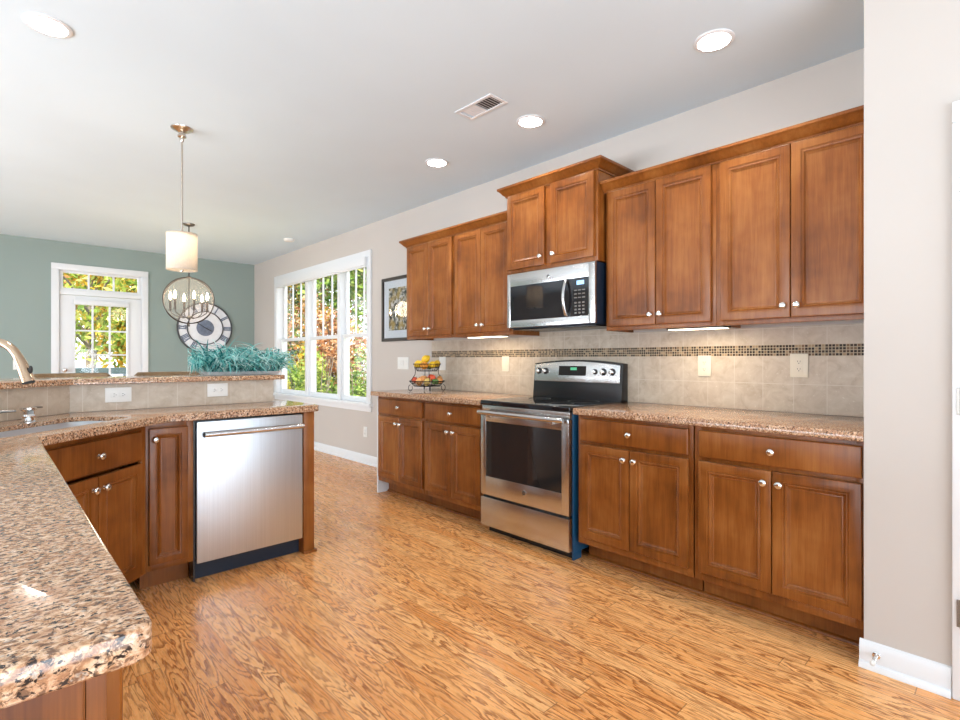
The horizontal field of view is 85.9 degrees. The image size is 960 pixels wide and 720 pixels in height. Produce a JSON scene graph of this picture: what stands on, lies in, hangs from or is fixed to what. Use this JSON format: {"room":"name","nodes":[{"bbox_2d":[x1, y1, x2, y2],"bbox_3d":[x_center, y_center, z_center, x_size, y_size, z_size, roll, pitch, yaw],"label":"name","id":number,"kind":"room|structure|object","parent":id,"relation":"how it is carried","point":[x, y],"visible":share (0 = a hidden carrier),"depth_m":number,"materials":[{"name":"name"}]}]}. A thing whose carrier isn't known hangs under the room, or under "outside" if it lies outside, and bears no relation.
{"room":"kitchen","nodes":[
{"label":"kitchen","id":0,"kind":"room"},
{"bbox_2d":[0,234,253,378],"bbox_3d":[-6.296,-0.172,6.067,7.340,2.743,0.150,0,0,-44],"label":"wall","id":1,"kind":"structure","parent":0,"point":[25,262],"depth_m":7.14,"materials":[{"name":"green paint"}]},
{"bbox_2d":[51,262,147,375],"bbox_3d":[-5.188,-0.027,7.068,1.075,2.456,0.187,0,0,-44],"label":"door","id":2,"kind":"structure","parent":1,"relation":"in","point":[63,300],"depth_m":6.99,"materials":[{"name":"white paint"}]},
{"bbox_2d":[176,302,231,352],"bbox_3d":[-4.219,-0.481,7.917,0.781,0.781,0.030,0,0,-44],"label":"wall clock","id":3,"kind":"object","parent":1,"relation":"attached to","point":[217,326],"visible":0.83,"depth_m":7.91,"materials":[{"name":"grey"}]},
{"bbox_2d":[0,401,269,465],"bbox_3d":[-2.090,0.669,2.619,0.580,1.062,2.270,0,0,22],"label":"wall","id":4,"kind":"structure","parent":0,"point":[269,401],"depth_m":2.95,"materials":[{"name":"beige tile"}]},
{"bbox_2d":[0,380,272,420],"bbox_3d":[-2.036,0.212,2.567,0.468,0.147,2.229,0,0,22],"label":"backsplash","id":5,"kind":"structure","parent":4,"relation":"attached to","point":[54,400],"depth_m":2.95,"materials":[{"name":"tile"}]},
{"bbox_2d":[105,387,131,402],"bbox_3d":[-2.038,0.200,2.906,0.124,0.082,0.009,0,0,-44],"label":"wall outlet","id":6,"kind":"object","parent":5,"relation":"attached to","point":[121,394],"visible":1,"depth_m":2.90,"materials":[{"name":"white plastic"}]},
{"bbox_2d":[111,392,117,397],"bbox_3d":[-2.051,0.200,2.890,0.031,0.028,0.003,0,0,-44],"label":"receptacle","id":7,"kind":"object","parent":6,"relation":"attached to","point":[113,394],"depth_m":2.89,"materials":[{"name":"white plastic"}]},
{"bbox_2d":[207,383,227,396],"bbox_3d":[-1.661,0.194,3.264,0.120,0.082,0.009,0,0,-44],"label":"wall outlet","id":8,"kind":"object","parent":5,"relation":"attached to","point":[219,389],"visible":1,"depth_m":3.26,"materials":[{"name":"white plastic"}]},
{"bbox_2d":[0,374,284,388],"bbox_3d":[-2.186,0.121,2.743,0.966,0.031,2.474,0,0,22],"label":"countertop","id":9,"kind":"structure","parent":4,"relation":"on","point":[8,383],"depth_m":2.98,"materials":[{"name":"stone"}]},
{"bbox_2d":[188,336,298,374],"bbox_3d":[-1.637,-0.024,3.585,0.630,0.260,0.358,0,0,-44],"label":"potted grass","id":10,"kind":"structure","parent":9,"relation":"on","point":[230,362],"depth_m":3.51,"materials":[{"name":"teal plant"}]},
{"bbox_2d":[202,371,279,374],"bbox_3d":[-1.667,0.095,3.617,0.500,0.022,0.140,0,0,-44],"label":"planter","id":11,"kind":"object","parent":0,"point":[204,372],"depth_m":3.54,"materials":[{"name":"white paint"}]},
{"bbox_2d":[0,0,863,264],"bbox_3d":[-2.088,-1.618,1.644,7.340,0.150,12.360,0,0,-44],"label":"ceiling","id":12,"kind":"structure","parent":0,"point":[312,121],"depth_m":2.97,"materials":[{"name":"paint"}]},
{"bbox_2d":[21,12,72,38],"bbox_3d":[-1.995,-1.539,2.381,0.184,0.008,0.184,0,0,-44],"label":"recessed light","id":13,"kind":"object","parent":12,"relation":"in","point":[44,24],"visible":1,"depth_m":2.37,"materials":[{"name":"white paint"}]},
{"bbox_2d":[166,124,197,272],"bbox_3d":[-1.992,-1.064,3.445,0.186,0.958,0.186,0,0,-44],"label":"pendant light","id":14,"kind":"object","parent":12,"relation":"hanging from","point":[181,246],"visible":1,"depth_m":3.39,"materials":[{"name":"silver metal"}]},
{"bbox_2d":[167,268,195,271],"bbox_3d":[-1.992,-0.601,3.445,0.176,0.003,0.176,0,0,-44],"label":"diffuser","id":15,"kind":"object","parent":14,"relation":"attached to","point":[170,269],"depth_m":3.44,"materials":[{"name":"white glass"}]},
{"bbox_2d":[162,223,214,326],"bbox_3d":[-3.318,-0.957,5.877,0.503,1.171,0.503,0,0,14],"label":"orb chandelier","id":16,"kind":"object","parent":12,"relation":"hanging from","point":[188,225],"visible":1,"depth_m":5.87,"materials":[{"name":"silver metal"}]},
{"bbox_2d":[284,238,293,241],"bbox_3d":[-2.449,-1.526,6.610,0.130,0.034,0.130,0,0,-44],"label":"smoke detector","id":17,"kind":"object","parent":12,"relation":"attached to","point":[285,239],"visible":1,"depth_m":6.56,"materials":[{"name":"white plastic"}]},
{"bbox_2d":[425,158,448,167],"bbox_3d":[-0.338,-1.539,4.040,0.184,0.008,0.184,0,0,-44],"label":"recessed light","id":18,"kind":"object","parent":12,"relation":"in","point":[433,162],"visible":1,"depth_m":4.03,"materials":[{"name":"white paint"}]},
{"bbox_2d":[455,93,507,119],"bbox_3d":[0.005,-1.540,3.152,0.150,0.006,0.316,0,0,-44],"label":"ceiling vent","id":19,"kind":"object","parent":12,"relation":"in","point":[490,102],"visible":1,"depth_m":3.13,"materials":[{"name":"white metal"}]},
{"bbox_2d":[516,115,544,127],"bbox_3d":[0.328,-1.539,3.341,0.184,0.008,0.184,0,0,-44],"label":"recessed light","id":20,"kind":"object","parent":12,"relation":"in","point":[527,121],"visible":1,"depth_m":3.33,"materials":[{"name":"white paint"}]},
{"bbox_2d":[693,28,734,52],"bbox_3d":[1.133,-1.539,2.495,0.184,0.008,0.184,0,0,-44],"label":"recessed light","id":21,"kind":"object","parent":12,"relation":"in","point":[714,40],"visible":1,"depth_m":2.48,"materials":[{"name":"white paint"}]},
{"bbox_2d":[123,450,959,719],"bbox_3d":[-2.088,1.260,1.644,7.340,0.120,12.360,0,0,-44],"label":"floor","id":22,"kind":"structure","parent":0,"point":[403,608],"depth_m":2.18,"materials":[{"name":"brown wood"}]},
{"bbox_2d":[0,668,122,719],"bbox_3d":[-0.945,0.763,0.676,0.723,0.874,0.887,0,0,-44],"label":"base cabinet","id":23,"kind":"object","parent":22,"relation":"on","point":[102,694],"depth_m":0.55,"materials":[{"name":"brown wood"}]},
{"bbox_2d":[0,401,318,709],"bbox_3d":[-1.115,0.305,1.815,2.125,0.038,2.871,0,0,-44],"label":"countertop","id":24,"kind":"structure","parent":23,"relation":"on","point":[69,615],"depth_m":0.69,"materials":[{"name":"stone"}]},
{"bbox_2d":[0,339,35,413],"bbox_3d":[-2.009,0.099,2.182,0.290,0.374,0.108,0,0,1],"label":"faucet","id":25,"kind":"object","parent":24,"relation":"on","point":[26,376],"visible":1,"depth_m":2.14,"materials":[{"name":"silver metal"}]},
{"bbox_2d":[19,406,42,422],"bbox_3d":[-2.053,0.251,2.364,0.062,0.069,0.099,0,0,4],"label":"soap dispenser","id":26,"kind":"object","parent":24,"relation":"on","point":[28,415],"visible":1,"depth_m":2.33,"materials":[{"name":"silver metal"}]},
{"bbox_2d":[0,421,104,437],"bbox_3d":[-1.875,0.406,2.208,0.326,0.198,0.756,0,0,1],"label":"sink","id":27,"kind":"object","parent":24,"relation":"in","point":[75,423],"visible":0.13,"depth_m":2.38,"materials":[{"name":"grey metal"}]},
{"bbox_2d":[33,373,110,377],"bbox_3d":[-2.547,0.646,3.236,0.428,1.112,0.430,0,0,-44],"label":"bar stool","id":28,"kind":"object","parent":22,"relation":"on","point":[46,374],"visible":0.12,"depth_m":3.36,"materials":[{"name":"brown leather"}]},
{"bbox_2d":[44,426,145,583],"bbox_3d":[-1.877,0.763,2.281,0.448,0.874,0.666,0,0,1],"label":"base cabinet","id":29,"kind":"object","parent":22,"relation":"on","point":[112,494],"visible":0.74,"depth_m":2.38,"materials":[{"name":"brown wood"}]},
{"bbox_2d":[127,421,192,588],"bbox_3d":[-1.755,0.763,2.831,0.226,0.874,0.478,0,0,-44],"label":"base cabinet","id":30,"kind":"object","parent":22,"relation":"on","point":[169,445],"visible":0.83,"depth_m":2.69,"materials":[{"name":"brown wood"}]},
{"bbox_2d":[134,371,200,375],"bbox_3d":[-2.152,0.646,3.612,0.428,1.112,0.430,0,0,-44],"label":"bar stool","id":31,"kind":"object","parent":22,"relation":"on","point":[181,372],"visible":0.09,"depth_m":3.74,"materials":[{"name":"brown leather"}]},
{"bbox_2d":[189,413,304,581],"bbox_3d":[-1.446,0.766,3.109,0.605,0.868,0.505,0,0,-44],"label":"dishwasher","id":32,"kind":"object","parent":22,"relation":"on","point":[247,471],"visible":0.96,"depth_m":2.94,"materials":[{"name":"silver metal"}]},
{"bbox_2d":[299,412,316,554],"bbox_3d":[-1.213,0.763,3.367,0.084,0.874,0.475,0,0,-44],"label":"cabinet end panel","id":33,"kind":"object","parent":22,"relation":"on","point":[306,543],"visible":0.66,"depth_m":3.20,"materials":[{"name":"brown wood"}]},
{"bbox_2d":[377,396,435,503],"bbox_3d":[-0.482,0.763,4.588,0.652,0.874,0.702,0,0,-44],"label":"base cabinet","id":34,"kind":"object","parent":22,"relation":"on","point":[401,421],"depth_m":4.36,"materials":[{"name":"brown wood"}]},
{"bbox_2d":[387,489,480,521],"bbox_3d":[-0.369,1.192,4.212,0.016,0.016,1.368,0,0,-44],"label":"trim","id":35,"kind":"structure","parent":22,"relation":"on","point":[389,490],"depth_m":4.20,"materials":[{"name":"brown wood"}]},
{"bbox_2d":[425,400,482,518],"bbox_3d":[-0.006,0.763,4.085,0.648,0.874,0.682,0,0,-44],"label":"base cabinet","id":36,"kind":"object","parent":22,"relation":"on","point":[452,430],"visible":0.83,"depth_m":3.88,"materials":[{"name":"brown wood"}]},
{"bbox_2d":[371,388,532,405],"bbox_3d":[-0.258,0.305,4.353,0.652,0.038,1.427,0,0,-44],"label":"countertop","id":37,"kind":"structure","parent":36,"relation":"on","point":[450,396],"depth_m":4.19,"materials":[{"name":"stone"}]},
{"bbox_2d":[408,363,445,390],"bbox_3d":[-0.479,0.161,4.654,0.325,0.247,0.325,0,0,29],"label":"fruit stand","id":38,"kind":"object","parent":37,"relation":"on","point":[410,381],"visible":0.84,"depth_m":4.58,"materials":[{"name":"black metal"}]},
{"bbox_2d":[414,360,421,366],"bbox_3d":[-0.553,0.043,4.616,0.072,0.069,0.072,0,0,-10],"label":"lemon","id":39,"kind":"object","parent":38,"relation":"in","point":[417,361],"visible":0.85,"depth_m":4.59,"materials":[{"name":"yellow food"}]},
{"bbox_2d":[416,377,422,385],"bbox_3d":[-0.539,0.194,4.570,0.064,0.083,0.064,0,0,28],"label":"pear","id":40,"kind":"object","parent":38,"relation":"in","point":[419,378],"visible":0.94,"depth_m":4.55,"materials":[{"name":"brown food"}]},
{"bbox_2d":[420,362,427,368],"bbox_3d":[-0.498,0.052,4.586,0.070,0.075,0.070,0,0,-44],"label":"orange","id":41,"kind":"object","parent":38,"relation":"in","point":[422,362],"visible":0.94,"depth_m":4.56,"materials":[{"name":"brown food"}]},
{"bbox_2d":[421,355,429,362],"bbox_3d":[-0.492,-0.001,4.663,0.073,0.073,0.073,0,0,24],"label":"lemon","id":42,"kind":"object","parent":38,"relation":"in","point":[425,358],"visible":0.82,"depth_m":4.64,"materials":[{"name":"yellow food"}]},
{"bbox_2d":[413,363,440,370],"bbox_3d":[-0.479,0.073,4.654,0.253,0.070,0.253,0,0,29],"label":"basket","id":43,"kind":"object","parent":38,"relation":"on","point":[427,363],"depth_m":4.58,"materials":[{"name":"black metal"}]},
{"bbox_2d":[409,380,444,386],"bbox_3d":[-0.479,0.217,4.654,0.325,0.050,0.325,0,0,29],"label":"basket","id":44,"kind":"object","parent":38,"relation":"on","point":[410,381],"depth_m":4.55,"materials":[{"name":"black metal"}]},
{"bbox_2d":[424,377,430,385],"bbox_3d":[-0.468,0.197,4.559,0.061,0.075,0.060,0,0,37],"label":"pear","id":45,"kind":"object","parent":38,"relation":"in","point":[426,379],"visible":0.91,"depth_m":4.54,"materials":[{"name":"yellow food"}]},
{"bbox_2d":[427,374,435,380],"bbox_3d":[-0.435,0.165,4.644,0.076,0.071,0.077,0,0,4],"label":"apple","id":46,"kind":"object","parent":38,"relation":"in","point":[431,375],"visible":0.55,"depth_m":4.62,"materials":[{"name":"red food"}]},
{"bbox_2d":[428,361,436,366],"bbox_3d":[-0.424,0.049,4.614,0.071,0.064,0.070,0,0,12],"label":"lemon","id":47,"kind":"object","parent":38,"relation":"in","point":[431,362],"visible":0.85,"depth_m":4.59,"materials":[{"name":"yellow food"}]},
{"bbox_2d":[477,360,627,560],"bbox_3d":[0.481,0.602,3.522,0.704,1.196,0.768,0,0,-44],"label":"range","id":48,"kind":"object","parent":22,"relation":"on","point":[530,444],"visible":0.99,"depth_m":3.35,"materials":[{"name":"silver metal"}]},
{"bbox_2d":[481,396,619,411],"bbox_3d":[0.468,0.298,3.509,0.560,0.032,0.762,0,0,-44],"label":"cooktop","id":49,"kind":"object","parent":48,"relation":"in","point":[528,403],"depth_m":3.44,"materials":[{"name":"black glass"}]},
{"bbox_2d":[579,415,703,590],"bbox_3d":[1.024,0.763,3.002,0.648,0.874,0.690,0,0,-44],"label":"base cabinet","id":50,"kind":"object","parent":22,"relation":"on","point":[637,478],"visible":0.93,"depth_m":2.77,"materials":[{"name":"brown wood"}]},
{"bbox_2d":[588,554,858,646],"bbox_3d":[1.136,1.192,2.630,0.016,0.016,1.385,0,0,-44],"label":"trim","id":51,"kind":"structure","parent":22,"relation":"on","point":[750,608],"depth_m":2.51,"materials":[{"name":"brown wood"}]},
{"bbox_2d":[695,426,863,640],"bbox_3d":[1.504,0.763,2.498,0.648,0.874,0.689,0,0,-44],"label":"base cabinet","id":52,"kind":"object","parent":22,"relation":"on","point":[779,518],"visible":0.84,"depth_m":2.26,"materials":[{"name":"brown wood"}]},
{"bbox_2d":[573,402,863,441],"bbox_3d":[1.263,0.305,2.754,0.652,0.038,1.391,0,0,-44],"label":"countertop","id":53,"kind":"structure","parent":52,"relation":"on","point":[851,428],"depth_m":2.54,"materials":[{"name":"stone"}]},
{"bbox_2d":[254,48,863,456],"bbox_3d":[0.517,-0.172,4.121,0.150,2.743,12.060,0,0,-44],"label":"wall","id":54,"kind":"structure","parent":0,"point":[835,85],"depth_m":4.42,"materials":[{"name":"beige paint"}]},
{"bbox_2d":[273,249,372,411],"bbox_3d":[-2.128,-0.323,6.858,0.190,1.845,2.760,0,0,-44],"label":"window","id":55,"kind":"structure","parent":54,"relation":"in","point":[342,399],"depth_m":6.58,"materials":[{"name":"white paint"}]},
{"bbox_2d":[275,256,367,288],"bbox_3d":[-2.156,-1.111,6.782,0.068,0.114,2.530,0,0,-44],"label":"roller shade","id":56,"kind":"object","parent":55,"relation":"attached to","point":[362,262],"visible":1,"depth_m":6.54,"materials":[{"name":"white fabric"}]},
{"bbox_2d":[314,441,376,466],"bbox_3d":[-2.111,1.148,6.756,0.026,0.104,4.620,0,0,-44],"label":"baseboard","id":57,"kind":"structure","parent":54,"relation":"attached to","point":[343,453],"depth_m":6.22,"materials":[{"name":"white paint"}]},
{"bbox_2d":[363,426,366,436],"bbox_3d":[-1.323,0.835,5.939,0.009,0.118,0.075,0,0,-44],"label":"wall outlet","id":58,"kind":"object","parent":54,"relation":"attached to","point":[364,427],"visible":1,"depth_m":5.94,"materials":[{"name":"white plastic"}]},
{"bbox_2d":[381,274,411,341],"bbox_3d":[-0.793,-0.535,5.367,0.028,0.684,0.810,0,0,-44],"label":"framed picture","id":59,"kind":"object","parent":54,"relation":"attached to","point":[393,289],"visible":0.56,"depth_m":5.49,"materials":[{"name":"grey"}]},
{"bbox_2d":[389,286,406,330],"bbox_3d":[-0.792,-0.535,5.368,0.001,0.454,0.560,0,0,-44],"label":"print","id":60,"kind":"object","parent":59,"relation":"attached to","point":[397,294],"depth_m":5.45},
{"bbox_2d":[398,357,408,368],"bbox_3d":[-0.806,0.040,5.396,0.009,0.126,0.195,0,0,-44],"label":"wall switch","id":61,"kind":"object","parent":54,"relation":"attached to","point":[403,362],"visible":1,"depth_m":5.38,"materials":[{"name":"white plastic"}]},
{"bbox_2d":[407,236,458,339],"bbox_3d":[-0.356,-0.624,4.672,0.354,0.877,0.684,0,0,-44],"label":"upper cabinet","id":62,"kind":"object","parent":54,"relation":"attached to","point":[430,265],"visible":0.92,"depth_m":4.54,"materials":[{"name":"brown wood"}]},
{"bbox_2d":[399,210,506,248],"bbox_3d":[-0.146,-1.073,4.448,0.358,0.066,1.405,0,0,-44],"label":"crown molding","id":63,"kind":"structure","parent":62,"relation":"attached to","point":[500,217],"depth_m":4.26,"materials":[{"name":"brown wood"}]},
{"bbox_2d":[455,222,538,337],"bbox_3d":[0.110,-0.624,4.181,0.354,0.877,0.667,0,0,-44],"label":"upper cabinet","id":64,"kind":"object","parent":54,"relation":"attached to","point":[480,254],"visible":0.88,"depth_m":4.07,"materials":[{"name":"brown wood"}]},
{"bbox_2d":[467,335,508,337],"bbox_3d":[0.058,-0.191,4.154,0.090,0.030,0.400,0,0,-44],"label":"light","id":65,"kind":"object","parent":64,"relation":"attached to","point":[496,335],"visible":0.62,"depth_m":4.11,"materials":[{"name":"grey"}]},
{"bbox_2d":[507,170,613,274],"bbox_3d":[0.588,-0.913,3.630,0.422,0.583,0.786,0,0,-44],"label":"upper cabinet","id":66,"kind":"object","parent":54,"relation":"attached to","point":[564,222],"visible":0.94,"depth_m":3.44,"materials":[{"name":"brown wood"}]},
{"bbox_2d":[507,261,606,331],"bbox_3d":[0.581,-0.414,3.605,0.440,0.404,0.752,0,0,-44],"label":"microwave","id":67,"kind":"object","parent":66,"relation":"attached to","point":[569,297],"visible":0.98,"depth_m":3.43,"materials":[{"name":"silver metal"}]},
{"bbox_2d":[497,155,634,198],"bbox_3d":[0.586,-1.221,3.628,0.427,0.066,0.893,0,0,-44],"label":"crown molding","id":68,"kind":"structure","parent":66,"relation":"attached to","point":[606,165],"depth_m":3.38,"materials":[{"name":"brown wood"}]},
{"bbox_2d":[432,323,863,416],"bbox_3d":[0.753,0.037,3.756,0.010,0.496,3.546,0,0,-44],"label":"tile backsplash","id":69,"kind":"structure","parent":54,"relation":"attached to","point":[750,367],"depth_m":3.12,"materials":[{"name":"tile"}]},
{"bbox_2d":[439,357,445,369],"bbox_3d":[-0.359,0.040,4.910,0.009,0.126,0.092,0,0,-44],"label":"wall switch","id":70,"kind":"object","parent":69,"relation":"attached to","point":[442,360],"visible":0.97,"depth_m":4.90,"materials":[{"name":"white plastic"}]},
{"bbox_2d":[502,356,508,370],"bbox_3d":[0.212,0.038,4.309,0.009,0.126,0.078,0,0,-44],"label":"wall switch","id":71,"kind":"object","parent":69,"relation":"attached to","point":[505,359],"visible":1,"depth_m":4.30,"materials":[{"name":"beige plastic"}]},
{"bbox_2d":[698,355,710,376],"bbox_3d":[1.354,0.040,3.110,0.009,0.126,0.078,0,0,-44],"label":"wall outlet","id":72,"kind":"object","parent":69,"relation":"attached to","point":[704,362],"visible":1,"depth_m":3.11,"materials":[{"name":"beige plastic"}]},
{"bbox_2d":[790,354,807,377],"bbox_3d":[1.700,0.033,2.746,0.009,0.126,0.086,0,0,-44],"label":"wall outlet","id":73,"kind":"object","parent":69,"relation":"attached to","point":[798,363],"visible":1,"depth_m":2.74,"materials":[{"name":"beige plastic"}]},
{"bbox_2d":[607,164,716,332],"bbox_3d":[1.130,-0.621,3.110,0.354,0.882,0.682,0,0,-44],"label":"upper cabinet","id":74,"kind":"object","parent":54,"relation":"attached to","point":[662,233],"visible":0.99,"depth_m":2.97,"materials":[{"name":"brown wood"}]},
{"bbox_2d":[666,325,730,330],"bbox_3d":[1.233,-0.185,2.919,0.090,0.032,0.330,0,0,-44],"label":"light","id":75,"kind":"object","parent":74,"relation":"attached to","point":[729,326],"visible":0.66,"depth_m":2.88,"materials":[{"name":"white"}]},
{"bbox_2d":[600,105,863,193],"bbox_3d":[1.255,-1.085,2.753,0.052,0.066,1.400,0,0,-44],"label":"crown molding","id":76,"kind":"structure","parent":74,"relation":"attached to","point":[851,117],"depth_m":2.64,"materials":[{"name":"brown wood"}]},
{"bbox_2d":[717,124,863,327],"bbox_3d":[1.608,-0.621,2.607,0.354,0.882,0.703,0,0,-44],"label":"upper cabinet","id":77,"kind":"object","parent":54,"relation":"attached to","point":[790,217],"visible":0.84,"depth_m":2.49,"materials":[{"name":"brown wood"}]},
{"bbox_2d":[864,0,959,666],"bbox_3d":[3.062,-0.172,0.861,0.655,2.743,3.827,0,0,-44],"label":"wall","id":78,"kind":"structure","parent":0,"point":[912,47],"depth_m":1.92,"materials":[{"name":"beige paint"}]},
{"bbox_2d":[869,652,880,665],"bbox_3d":[1.496,1.138,1.954,0.083,0.026,0.026,0,0,-44],"label":"door stop","id":79,"kind":"object","parent":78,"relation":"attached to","point":[876,655],"visible":1,"depth_m":1.96,"materials":[{"name":"silver metal"}]},
{"bbox_2d":[858,638,951,698],"bbox_3d":[1.580,1.148,1.925,0.026,0.104,0.268,0,0,-44],"label":"baseboard","id":80,"kind":"structure","parent":78,"relation":"attached to","point":[914,670],"depth_m":1.91,"materials":[{"name":"white paint"}]},
{"bbox_2d":[952,100,959,700],"bbox_3d":[2.030,0.145,1.531,0.148,2.110,0.920,0,0,-44],"label":"door frame","id":81,"kind":"structure","parent":78,"relation":"in","point":[955,105],"depth_m":1.81,"materials":[{"name":"white paint"}]},
{"label":"outside","id":82,"kind":"structure","parent":0,"visible":0},
{"bbox_3d":[-11.454,1.700,26.549,60.000,0.100,35.740,0,0,-44],"label":"ground","id":83,"kind":"structure","parent":82,"visible":0},
{"bbox_2d":[63,273,131,367],"bbox_3d":[-12.681,-3.339,17.040,6.254,9.980,6.759,0,0,-44],"label":"tree","id":84,"kind":"object","parent":83,"relation":"on","point":[71,279],"visible":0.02,"depth_m":16.78,"materials":[{"name":"green plant"}]},
{"bbox_2d":[63,273,136,367],"bbox_3d":[-8.071,-1.159,10.935,3.209,5.623,3.401,0,0,6],"label":"tree","id":85,"kind":"object","parent":83,"relation":"on","point":[83,278],"visible":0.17,"depth_m":10.83,"materials":[{"name":"green plant"}]},
{"bbox_2d":[75,367,125,375],"bbox_3d":[-6.843,0.900,9.225,3.240,1.500,0.100,0,0,-44],"label":"deck railing","id":86,"kind":"object","parent":83,"relation":"on","point":[119,370],"visible":0.05,"depth_m":9.24,"materials":[{"name":"grey paint"}]},
{"bbox_2d":[80,277,136,367],"bbox_3d":[-9.520,-2.321,14.565,3.043,7.945,2.718,0,0,-44],"label":"tree","id":87,"kind":"object","parent":83,"relation":"on","point":[120,361],"visible":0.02,"depth_m":13.58,"materials":[{"name":"green plant"}]},
{"bbox_2d":[120,341,125,362],"bbox_3d":[-7.630,0.422,12.452,1.586,2.466,1.362,0,0,10],"label":"tree","id":88,"kind":"object","parent":83,"relation":"on","point":[124,349],"visible":0.02,"depth_m":12.08,"materials":[{"name":"green plant"}]},
{"bbox_2d":[287,373,294,389],"bbox_3d":[-4.153,0.879,10.682,1.045,1.699,0.799,0,0,-44],"label":"bush","id":89,"kind":"object","parent":83,"relation":"on","point":[288,382],"visible":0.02,"depth_m":10.76,"materials":[{"name":"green plant"}]},
{"bbox_2d":[287,360,304,390],"bbox_3d":[-4.645,0.820,12.990,1.007,1.665,1.155,0,0,-44],"label":"shrub","id":90,"kind":"object","parent":83,"relation":"on","point":[292,374],"visible":0.17,"depth_m":12.74,"materials":[{"name":"green plant"}]},
{"bbox_2d":[287,278,329,366],"bbox_3d":[-6.816,-3.362,18.601,3.228,10.027,3.396,0,0,9],"label":"tree","id":91,"kind":"object","parent":83,"relation":"on","point":[289,290],"visible":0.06,"depth_m":18.87,"materials":[{"name":"green plant"}]},
{"bbox_2d":[290,283,326,361],"bbox_3d":[-8.636,-4.684,25.045,4.104,12.670,4.880,0,0,-44],"label":"tree","id":92,"kind":"object","parent":83,"relation":"on","point":[299,283],"visible":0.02,"depth_m":24.70,"materials":[{"name":"green plant"}]},
{"bbox_2d":[287,293,330,389],"bbox_3d":[-5.262,-0.160,14.646,2.395,3.623,2.164,0,0,-44],"label":"tree","id":93,"kind":"object","parent":83,"relation":"on","point":[293,347],"visible":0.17,"depth_m":14.72,"materials":[{"name":"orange plant"}]},
{"bbox_2d":[293,346,333,392],"bbox_3d":[-3.776,0.721,11.896,1.106,2.147,1.096,0,0,-44],"label":"shrub","id":94,"kind":"object","parent":83,"relation":"on","point":[320,358],"visible":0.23,"depth_m":11.74,"materials":[{"name":"green plant"}]},
{"bbox_2d":[295,304,365,391],"bbox_3d":[-4.072,0.036,14.507,2.118,3.236,2.236,0,0,-44],"label":"tree","id":95,"kind":"object","parent":83,"relation":"on","point":[330,347],"visible":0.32,"depth_m":14.28,"materials":[{"name":"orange plant"}]},
{"bbox_2d":[297,267,365,388],"bbox_3d":[-5.068,-2.904,16.358,3.420,9.111,4.206,0,0,18],"label":"tree","id":96,"kind":"object","parent":83,"relation":"on","point":[327,282],"visible":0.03,"depth_m":16.51,"materials":[{"name":"green plant"}]},
{"bbox_2d":[316,268,365,391],"bbox_3d":[-4.548,-2.965,19.610,4.292,9.233,5.604,0,0,-25],"label":"tree","id":97,"kind":"object","parent":83,"relation":"on","point":[327,289],"visible":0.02,"depth_m":19.76,"materials":[{"name":"green plant"}]},
{"bbox_2d":[318,346,365,396],"bbox_3d":[-3.013,0.666,12.184,1.538,1.977,1.167,0,0,-44],"label":"shrub","id":98,"kind":"object","parent":83,"relation":"on","point":[359,387],"visible":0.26,"depth_m":12.10,"materials":[{"name":"green plant"}]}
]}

